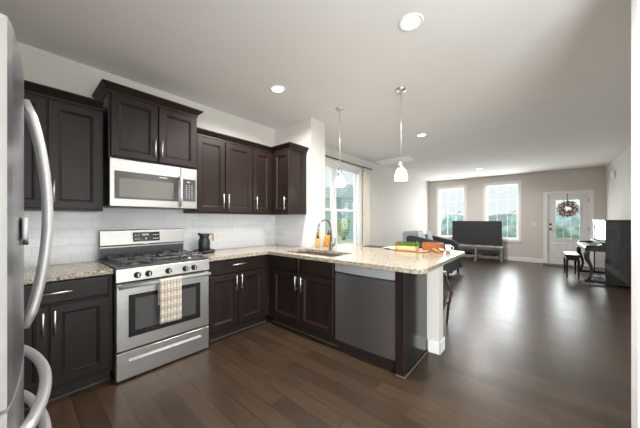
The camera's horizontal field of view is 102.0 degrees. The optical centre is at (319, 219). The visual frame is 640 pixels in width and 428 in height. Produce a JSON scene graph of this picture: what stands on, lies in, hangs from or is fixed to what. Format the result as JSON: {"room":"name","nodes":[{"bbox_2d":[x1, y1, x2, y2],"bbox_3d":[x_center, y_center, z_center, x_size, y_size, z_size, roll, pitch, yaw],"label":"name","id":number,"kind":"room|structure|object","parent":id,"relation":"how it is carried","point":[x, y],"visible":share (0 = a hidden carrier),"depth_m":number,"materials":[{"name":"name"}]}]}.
{"room":"kitchen","nodes":[
{"label":"kitchen","id":0,"kind":"room"},
{"bbox_2d":[18,42,428,266],"bbox_3d":[0.527,-0.067,5.724,0.160,2.740,11.370,0,0,40],"label":"wall","id":1,"kind":"structure","parent":0,"point":[396,207],"depth_m":3.97,"materials":[{"name":"paint"}]},
{"bbox_2d":[24,80,103,211],"bbox_3d":[-2.197,-0.542,2.070,0.372,0.935,0.674,0,0,40],"label":"upper cabinet","id":2,"kind":"object","parent":1,"relation":"attached to","point":[71,124],"visible":0.66,"depth_m":2.07,"materials":[{"name":"brown wood"}]},
{"bbox_2d":[92,79,203,169],"bbox_3d":[-1.699,-0.855,2.613,0.456,0.631,0.850,0,0,40],"label":"upper cabinet","id":3,"kind":"object","parent":1,"relation":"attached to","point":[138,125],"visible":1,"depth_m":2.42,"materials":[{"name":"brown wood"}]},
{"bbox_2d":[103,157,196,209],"bbox_3d":[-1.689,-0.326,2.610,0.448,0.424,0.743,0,0,40],"label":"microwave","id":4,"kind":"object","parent":3,"relation":"attached to","point":[131,184],"visible":1,"depth_m":2.43,"materials":[{"name":"silver metal"}]},
{"bbox_2d":[24,207,310,267],"bbox_3d":[-1.554,0.126,2.539,0.774,0.526,3.498,0,0,40],"label":"backsplash","id":5,"kind":"structure","parent":1,"relation":"attached to","point":[75,239],"depth_m":2.85,"materials":[{"name":"white tile"}]},
{"bbox_2d":[183,127,253,213],"bbox_3d":[-1.234,-0.542,3.209,0.372,0.935,0.729,0,0,40],"label":"upper cabinet","id":6,"kind":"object","parent":1,"relation":"attached to","point":[224,162],"visible":0.94,"depth_m":3.08,"materials":[{"name":"brown wood"}]},
{"bbox_2d":[245,142,278,214],"bbox_3d":[-0.787,-0.542,3.738,0.372,0.935,0.652,0,0,40],"label":"upper cabinet","id":7,"kind":"object","parent":1,"relation":"attached to","point":[262,155],"visible":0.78,"depth_m":3.53,"materials":[{"name":"brown wood"}]},
{"bbox_2d":[325,158,361,244],"bbox_3d":[0.311,-0.247,5.454,0.178,1.930,1.910,0,0,40],"label":"window","id":8,"kind":"structure","parent":1,"relation":"in","point":[357,210],"depth_m":5.88,"materials":[{"name":"white paint"}]},
{"bbox_2d":[325,163,335,243],"bbox_3d":[0.047,-0.251,5.082,0.048,1.728,0.800,0,0,40],"label":"window blind","id":9,"kind":"object","parent":8,"relation":"attached to","point":[326,165],"visible":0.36,"depth_m":5.25,"materials":[{"name":"white plastic"}]},
{"bbox_2d":[337,167,358,243],"bbox_3d":[0.634,-0.251,5.777,0.048,1.728,0.800,0,0,40],"label":"window blind","id":10,"kind":"object","parent":8,"relation":"attached to","point":[338,168],"visible":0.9,"depth_m":5.74,"materials":[{"name":"white plastic"}]},
{"bbox_2d":[325,155,371,169],"bbox_3d":[0.434,-1.232,5.415,0.096,0.044,2.526,0,0,40],"label":"curtain rod","id":11,"kind":"object","parent":1,"relation":"attached to","point":[325,155],"visible":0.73,"depth_m":5.54,"materials":[{"name":"brown metal"}]},
{"bbox_2d":[363,168,369,244],"bbox_3d":[1.107,0.031,6.170,0.071,2.480,0.294,0,0,40],"label":"curtain","id":12,"kind":"object","parent":11,"relation":"hanging from","point":[366,172],"visible":0.74,"depth_m":6.12,"materials":[{"name":"beige fabric"}]},
{"bbox_2d":[0,0,630,181],"bbox_3d":[3.108,-1.497,3.542,7.000,0.120,11.450,0,0,40],"label":"ceiling","id":13,"kind":"structure","parent":0,"point":[499,87],"depth_m":2.41,"materials":[{"name":"paint"}]},
{"bbox_2d":[270,85,285,92],"bbox_3d":[-0.464,-1.433,2.849,0.176,0.008,0.176,0,0,40],"label":"recessed light","id":14,"kind":"object","parent":13,"relation":"in","point":[275,88],"visible":1,"depth_m":2.85,"materials":[{"name":"white paint"}]},
{"bbox_2d":[335,107,344,186],"bbox_3d":[0.260,-0.934,3.363,0.142,1.004,0.142,0,0,40],"label":"pendant lamp","id":15,"kind":"object","parent":13,"relation":"hanging from","point":[339,181],"visible":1,"depth_m":3.32,"materials":[{"name":"white glass"}]},
{"bbox_2d":[376,156,415,164],"bbox_3d":[1.827,-1.423,6.255,0.820,0.028,0.460,0,0,40],"label":"ceiling vent","id":16,"kind":"object","parent":13,"relation":"in","point":[405,158],"visible":0.99,"depth_m":6.19,"materials":[{"name":"white paint"}]},
{"bbox_2d":[394,87,407,180],"bbox_3d":[0.894,-0.936,2.859,0.142,1.002,0.142,0,0,40],"label":"pendant lamp","id":17,"kind":"object","parent":13,"relation":"hanging from","point":[401,173],"visible":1,"depth_m":2.82,"materials":[{"name":"white glass"}]},
{"bbox_2d":[398,13,423,31],"bbox_3d":[0.660,-1.433,1.885,0.176,0.008,0.176,0,0,40],"label":"recessed light","id":18,"kind":"object","parent":13,"relation":"in","point":[411,22],"visible":1,"depth_m":1.88,"materials":[{"name":"white paint"}]},
{"bbox_2d":[416,133,426,136],"bbox_3d":[1.720,-1.433,4.394,0.176,0.008,0.176,0,0,40],"label":"recessed light","id":19,"kind":"object","parent":13,"relation":"in","point":[421,134],"visible":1,"depth_m":4.40,"materials":[{"name":"white paint"}]},
{"bbox_2d":[24,257,630,427],"bbox_3d":[3.108,1.363,3.542,7.000,0.120,11.450,0,0,40],"label":"floor","id":20,"kind":"structure","parent":0,"point":[528,344],"depth_m":2.14,"materials":[{"name":"brown wood"}]},
{"bbox_2d":[0,13,52,427],"bbox_3d":[-1.253,0.410,0.606,0.910,1.785,0.875,0,0,40],"label":"refrigerator","id":21,"kind":"object","parent":20,"relation":"on","point":[14,227],"visible":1,"depth_m":0.64,"materials":[{"name":"metal"}]},
{"bbox_2d":[24,274,111,410],"bbox_3d":[-2.094,0.865,1.990,0.655,0.876,0.688,0,0,40],"label":"base cabinet","id":22,"kind":"object","parent":20,"relation":"on","point":[71,327],"visible":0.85,"depth_m":1.89,"materials":[{"name":"brown wood"}]},
{"bbox_2d":[24,261,112,284],"bbox_3d":[-2.300,0.407,1.747,0.632,0.037,1.323,0,0,40],"label":"countertop","id":23,"kind":"structure","parent":22,"relation":"on","point":[58,272],"depth_m":1.99,"materials":[{"name":"stone"}]},
{"bbox_2d":[99,228,210,382],"bbox_3d":[-1.591,0.702,2.522,0.712,1.203,0.758,0,0,40],"label":"gas range","id":24,"kind":"object","parent":20,"relation":"on","point":[137,258],"visible":0.98,"depth_m":2.33,"materials":[{"name":"silver metal"}]},
{"bbox_2d":[99,253,208,269],"bbox_3d":[-1.597,0.387,2.527,0.599,0.020,0.758,0,0,40],"label":"cooktop","id":25,"kind":"object","parent":24,"relation":"in","point":[149,264],"depth_m":2.37,"materials":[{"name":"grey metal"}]},
{"bbox_2d":[158,276,181,323],"bbox_3d":[-1.329,0.707,2.300,0.055,0.388,0.176,0,0,40],"label":"dish towel","id":26,"kind":"object","parent":24,"relation":"hanging from","point":[169,289],"visible":0.99,"depth_m":2.28,"materials":[{"name":"beige fabric"}]},
{"bbox_2d":[208,254,268,341],"bbox_3d":[-1.115,0.865,3.147,0.655,0.876,0.801,0,0,40],"label":"base cabinet","id":27,"kind":"object","parent":20,"relation":"on","point":[238,287],"visible":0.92,"depth_m":2.93,"materials":[{"name":"brown wood"}]},
{"bbox_2d":[199,243,464,273],"bbox_3d":[0.084,0.407,3.107,2.518,0.037,2.278,0,0,40],"label":"countertop","id":28,"kind":"structure","parent":27,"relation":"on","point":[359,255],"depth_m":2.82,"materials":[{"name":"stone"}]},
{"bbox_2d":[193,249,214,253],"bbox_3d":[-1.364,0.372,3.053,0.244,0.034,0.244,0,0,40],"label":"round tray","id":29,"kind":"object","parent":28,"relation":"on","point":[196,250],"visible":0.62,"depth_m":2.97,"materials":[{"name":"grey metal"}]},
{"bbox_2d":[197,233,213,250],"bbox_3d":[-1.354,0.255,3.050,0.153,0.210,0.137,0,0,7],"label":"carafe","id":30,"kind":"object","parent":29,"relation":"on","point":[204,241],"visible":1,"depth_m":3.01,"materials":[{"name":"black"}]},
{"bbox_2d":[316,232,320,246],"bbox_3d":[-0.024,0.281,3.708,0.022,0.216,0.090,0,0,40],"label":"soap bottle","id":31,"kind":"object","parent":28,"relation":"on","point":[318,241],"visible":0.88,"depth_m":3.69,"materials":[{"name":"orange plastic"}]},
{"bbox_2d":[317,219,335,249],"bbox_3d":[0.064,0.190,3.275,0.262,0.398,0.101,0,0,-25],"label":"faucet","id":32,"kind":"object","parent":28,"relation":"on","point":[331,245],"visible":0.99,"depth_m":3.30,"materials":[{"name":"silver metal"}]},
{"bbox_2d":[324,230,329,246],"bbox_3d":[0.123,0.269,3.773,0.073,0.239,0.116,0,0,40],"label":"soap bottle","id":33,"kind":"object","parent":28,"relation":"on","point":[327,237],"visible":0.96,"depth_m":3.73,"materials":[{"name":"orange plastic"}]},
{"bbox_2d":[364,245,387,247],"bbox_3d":[0.863,0.386,3.705,0.480,0.006,0.200,0,0,40],"label":"placemat","id":34,"kind":"object","parent":28,"relation":"on","point":[366,245],"visible":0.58,"depth_m":3.71,"materials":[{"name":"fabric"}]},
{"bbox_2d":[393,249,430,252],"bbox_3d":[1.143,0.383,3.232,0.400,0.012,0.216,0,0,40],"label":"wooden tray","id":35,"kind":"object","parent":28,"relation":"on","point":[418,251],"visible":0.69,"depth_m":3.18,"materials":[{"name":"brown wood"}]},
{"bbox_2d":[395,241,419,250],"bbox_3d":[1.100,0.319,3.260,0.291,0.114,0.172,0,0,40],"label":"planter","id":36,"kind":"object","parent":35,"relation":"on","point":[413,246],"visible":1,"depth_m":3.22,"materials":[{"name":"brown wood"}]},
{"bbox_2d":[422,242,443,251],"bbox_3d":[1.424,0.339,3.269,0.220,0.100,0.140,0,0,40],"label":"wooden box","id":37,"kind":"object","parent":28,"relation":"on","point":[425,245],"visible":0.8,"depth_m":3.22,"materials":[{"name":"brown wood"}]},
{"bbox_2d":[445,245,453,251],"bbox_3d":[1.549,0.346,3.118,0.072,0.084,0.090,0,0,-18],"label":"cup","id":38,"kind":"object","parent":28,"relation":"on","point":[447,247],"visible":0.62,"depth_m":3.10,"materials":[{"name":"white ceramic"}]},
{"bbox_2d":[269,251,341,346],"bbox_3d":[-0.082,0.865,3.131,1.055,0.876,0.617,0,0,40],"label":"base cabinet","id":39,"kind":"object","parent":20,"relation":"on","point":[301,291],"visible":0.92,"depth_m":2.88,"materials":[{"name":"brown wood"}]},
{"bbox_2d":[335,263,394,370],"bbox_3d":[0.569,0.868,2.592,0.628,0.870,0.578,0,0,40],"label":"dishwasher","id":40,"kind":"object","parent":20,"relation":"on","point":[364,297],"visible":0.83,"depth_m":2.35,"materials":[{"name":"silver metal"}]},
{"bbox_2d":[395,271,427,379],"bbox_3d":[0.844,0.865,2.356,0.089,0.876,0.589,0,0,40],"label":"end panel","id":41,"kind":"object","parent":20,"relation":"on","point":[410,289],"visible":0.85,"depth_m":2.21,"materials":[{"name":"brown wood"}]},
{"bbox_2d":[402,231,462,278],"bbox_3d":[2.742,0.797,6.381,1.173,1.013,1.075,0,0,40],"label":"sofa","id":42,"kind":"object","parent":20,"relation":"on","point":[408,236],"visible":0.35,"depth_m":6.22,"materials":[{"name":"grey fabric"}]},
{"bbox_2d":[418,230,425,237],"bbox_3d":[2.520,0.488,6.363,0.198,0.446,0.429,0,0,40],"label":"throw pillow","id":43,"kind":"object","parent":42,"relation":"on","point":[421,233],"visible":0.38,"depth_m":6.25,"materials":[{"name":"fabric"}]},
{"bbox_2d":[427,231,432,239],"bbox_3d":[2.793,0.483,6.577,0.130,0.392,0.224,0,0,40],"label":"throw pillow","id":44,"kind":"object","parent":42,"relation":"on","point":[429,235],"visible":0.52,"depth_m":6.52,"materials":[{"name":"fabric"}]},
{"bbox_2d":[443,271,452,322],"bbox_3d":[1.381,0.976,3.280,0.492,0.656,0.330,0,0,40],"label":"counter stool","id":45,"kind":"object","parent":20,"relation":"on","point":[445,302],"visible":0.3,"depth_m":3.24,"materials":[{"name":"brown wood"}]},
{"bbox_2d":[459,244,503,262],"bbox_3d":[5.144,1.078,8.505,1.440,0.450,0.400,0,0,40],"label":"tv stand","id":46,"kind":"object","parent":20,"relation":"on","point":[478,250],"visible":0.67,"depth_m":8.34,"materials":[{"name":"grey wood"}]},
{"bbox_2d":[452,221,501,246],"bbox_3d":[5.161,0.447,8.576,1.425,0.812,0.210,0,0,40],"label":"television","id":47,"kind":"object","parent":46,"relation":"on","point":[463,232],"visible":0.91,"depth_m":8.51,"materials":[{"name":"black plastic"}]},
{"bbox_2d":[465,254,499,257],"bbox_3d":[5.144,1.161,8.505,1.360,0.025,0.340,0,0,40],"label":"shelf","id":48,"kind":"object","parent":46,"relation":"attached to","point":[476,255],"depth_m":8.33,"materials":[{"name":"grey wood"}]},
{"bbox_2d":[543,263,572,267],"bbox_3d":[6.718,1.297,7.332,0.620,0.012,0.500,0,0,40],"label":"doormat","id":49,"kind":"object","parent":20,"relation":"on","point":[544,264],"visible":1,"depth_m":7.32,"materials":[{"name":"grey fabric"}]},
{"bbox_2d":[563,251,580,278],"bbox_3d":[5.830,1.038,6.014,0.255,0.530,0.760,0,0,40],"label":"piano bench","id":50,"kind":"object","parent":20,"relation":"on","point":[574,256],"visible":1,"depth_m":5.79,"materials":[{"name":"wood"}]},
{"bbox_2d":[576,220,630,286],"bbox_3d":[6.142,0.653,5.684,0.648,1.300,1.504,0,0,40],"label":"upright piano","id":51,"kind":"object","parent":20,"relation":"on","point":[610,245],"visible":0.95,"depth_m":5.10,"materials":[{"name":"black paint"}]},
{"bbox_2d":[275,117,442,349],"bbox_3d":[0.318,-0.067,3.435,2.474,2.740,0.345,0,0,40],"label":"wall","id":52,"kind":"structure","parent":0,"point":[309,132],"depth_m":3.68,"materials":[{"name":"paint"}]},
{"bbox_2d":[271,142,308,214],"bbox_3d":[-0.417,-0.542,3.609,0.370,0.935,0.372,0,0,40],"label":"upper cabinet","id":53,"kind":"object","parent":52,"relation":"attached to","point":[289,157],"visible":1,"depth_m":3.52,"materials":[{"name":"brown wood"}]},
{"bbox_2d":[428,337,444,354],"bbox_3d":[0.554,1.240,3.098,1.711,0.125,0.167,0,0,40],"label":"baseboard","id":54,"kind":"structure","parent":52,"relation":"attached to","point":[435,347],"depth_m":2.52,"materials":[{"name":"white paint"}]},
{"bbox_2d":[429,166,605,258],"bbox_3d":[6.787,-0.067,7.770,6.760,2.740,0.160,0,0,40],"label":"wall","id":55,"kind":"structure","parent":0,"point":[535,184],"depth_m":7.93,"materials":[{"name":"paint"}]},
{"bbox_2d":[436,185,466,238],"bbox_3d":[4.796,-0.257,9.442,1.020,1.930,0.178,0,0,40],"label":"window","id":56,"kind":"structure","parent":55,"relation":"in","point":[464,187],"depth_m":9.54,"materials":[{"name":"white paint"}]},
{"bbox_2d":[483,181,521,241],"bbox_3d":[5.945,-0.257,8.470,1.030,1.930,0.178,0,0,40],"label":"window","id":57,"kind":"structure","parent":55,"relation":"in","point":[518,184],"depth_m":8.31,"materials":[{"name":"white paint"}]},
{"bbox_2d":[462,255,542,262],"bbox_3d":[5.423,1.240,8.809,3.295,0.125,0.016,0,0,40],"label":"baseboard","id":58,"kind":"structure","parent":55,"relation":"attached to","point":[533,260],"depth_m":8.15,"materials":[{"name":"white paint"}]},
{"bbox_2d":[547,193,588,265],"bbox_3d":[7.094,0.273,7.426,0.864,2.020,0.120,0,0,40],"label":"door","id":59,"kind":"structure","parent":55,"relation":"in","point":[555,246],"depth_m":7.49,"materials":[{"name":"white paint"}]},
{"bbox_2d":[556,194,578,216],"bbox_3d":[7.045,-0.411,7.379,0.498,0.723,0.166,0,0,40],"label":"wreath","id":60,"kind":"object","parent":59,"relation":"hanging from","point":[568,203],"visible":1,"depth_m":7.36,"materials":[{"name":"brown plant"}]},
{"bbox_2d":[543,189,593,264],"bbox_3d":[7.075,0.238,7.410,1.045,2.130,0.018,0,0,40],"label":"trim","id":61,"kind":"structure","parent":55,"relation":"attached to","point":[591,192],"depth_m":7.44,"materials":[{"name":"white paint"}]},
{"bbox_2d":[606,146,630,219],"bbox_3d":[5.093,-0.067,3.801,0.140,2.740,8.090,0,0,40],"label":"wall","id":62,"kind":"structure","parent":0,"point":[618,189],"depth_m":5.76,"materials":[{"name":"paint"}]},
{"bbox_2d":[611,171,615,177],"bbox_3d":[6.879,-1.057,6.082,0.076,0.170,0.170,0,0,40],"label":"smoke detector","id":63,"kind":"object","parent":62,"relation":"attached to","point":[613,173],"visible":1,"depth_m":6.03,"materials":[{"name":"white paint"}]},
{"label":"outside","id":64,"kind":"structure","parent":0,"visible":0},
{"bbox_2d":[325,233,353,243],"bbox_3d":[1.327,1.703,22.037,100.000,0.100,90.000,0,0,40],"label":"lawn","id":65,"kind":"structure","parent":64,"point":[338,240],"depth_m":20.66,"materials":[{"name":"green plant"}]},
{"bbox_2d":[325,194,330,232],"bbox_3d":[-2.761,-1.322,32.302,7.300,5.950,5.800,0,0,40],"label":"house","id":66,"kind":"structure","parent":65,"relation":"on","point":[327,202],"depth_m":31.62,"materials":[{"name":"white"}]},
{"bbox_2d":[325,185,353,232],"bbox_3d":[1.335,-1.522,36.761,7.600,6.350,4.700,0,0,40],"label":"house","id":67,"kind":"structure","parent":65,"relation":"on","point":[340,203],"depth_m":33.86,"materials":[{"name":"teal"}]},
{"bbox_2d":[337,216,349,240],"bbox_3d":[1.865,0.680,20.632,1.116,1.989,1.139,0,0,40],"label":"tree","id":68,"kind":"object","parent":65,"relation":"on","point":[342,232],"visible":0.88,"depth_m":20.39,"materials":[{"name":"green plant"}]},
{"bbox_2d":[345,218,353,238],"bbox_3d":[3.314,0.728,22.943,0.135,1.850,4.150,0,0,40],"label":"fence","id":69,"kind":"object","parent":65,"relation":"on","point":[351,226],"visible":0.26,"depth_m":22.10,"materials":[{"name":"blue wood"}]},
{"bbox_2d":[441,211,462,235],"bbox_3d":[10.517,0.574,19.378,3.080,2.483,3.067,0,0,19],"label":"tree","id":70,"kind":"object","parent":65,"relation":"on","point":[451,218],"visible":0.19,"depth_m":18.89,"materials":[{"name":"green plant"}]},
{"bbox_2d":[488,211,516,237],"bbox_3d":[20.044,0.378,25.202,10.300,2.550,7.600,0,0,40],"label":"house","id":71,"kind":"structure","parent":65,"relation":"on","point":[499,217],"depth_m":23.45,"materials":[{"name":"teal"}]},
{"bbox_2d":[502,214,516,237],"bbox_3d":[13.150,0.572,16.464,2.513,2.388,2.464,0,0,-18],"label":"tree","id":72,"kind":"object","parent":65,"relation":"on","point":[512,220],"visible":0.19,"depth_m":16.37,"materials":[{"name":"green plant"}]},
{"bbox_2d":[556,211,579,238],"bbox_3d":[16.234,0.660,17.221,3.382,2.663,3.405,0,0,40],"label":"tree","id":73,"kind":"object","parent":65,"relation":"on","point":[559,218],"visible":0.17,"depth_m":16.14,"materials":[{"name":"green plant"}]},
{"bbox_3d":[2.792,-0.067,0.371,2.988,2.740,0.120,0,0,40],"label":"wall","id":74,"kind":"structure","parent":0,"visible":0},
{"bbox_2d":[631,0,639,427],"bbox_3d":[1.644,-0.067,1.342,0.020,2.739,0.130,0,0,40],"label":"trim","id":75,"kind":"structure","parent":74,"relation":"attached to","point":[635,4],"depth_m":1.33,"materials":[{"name":"white paint"}]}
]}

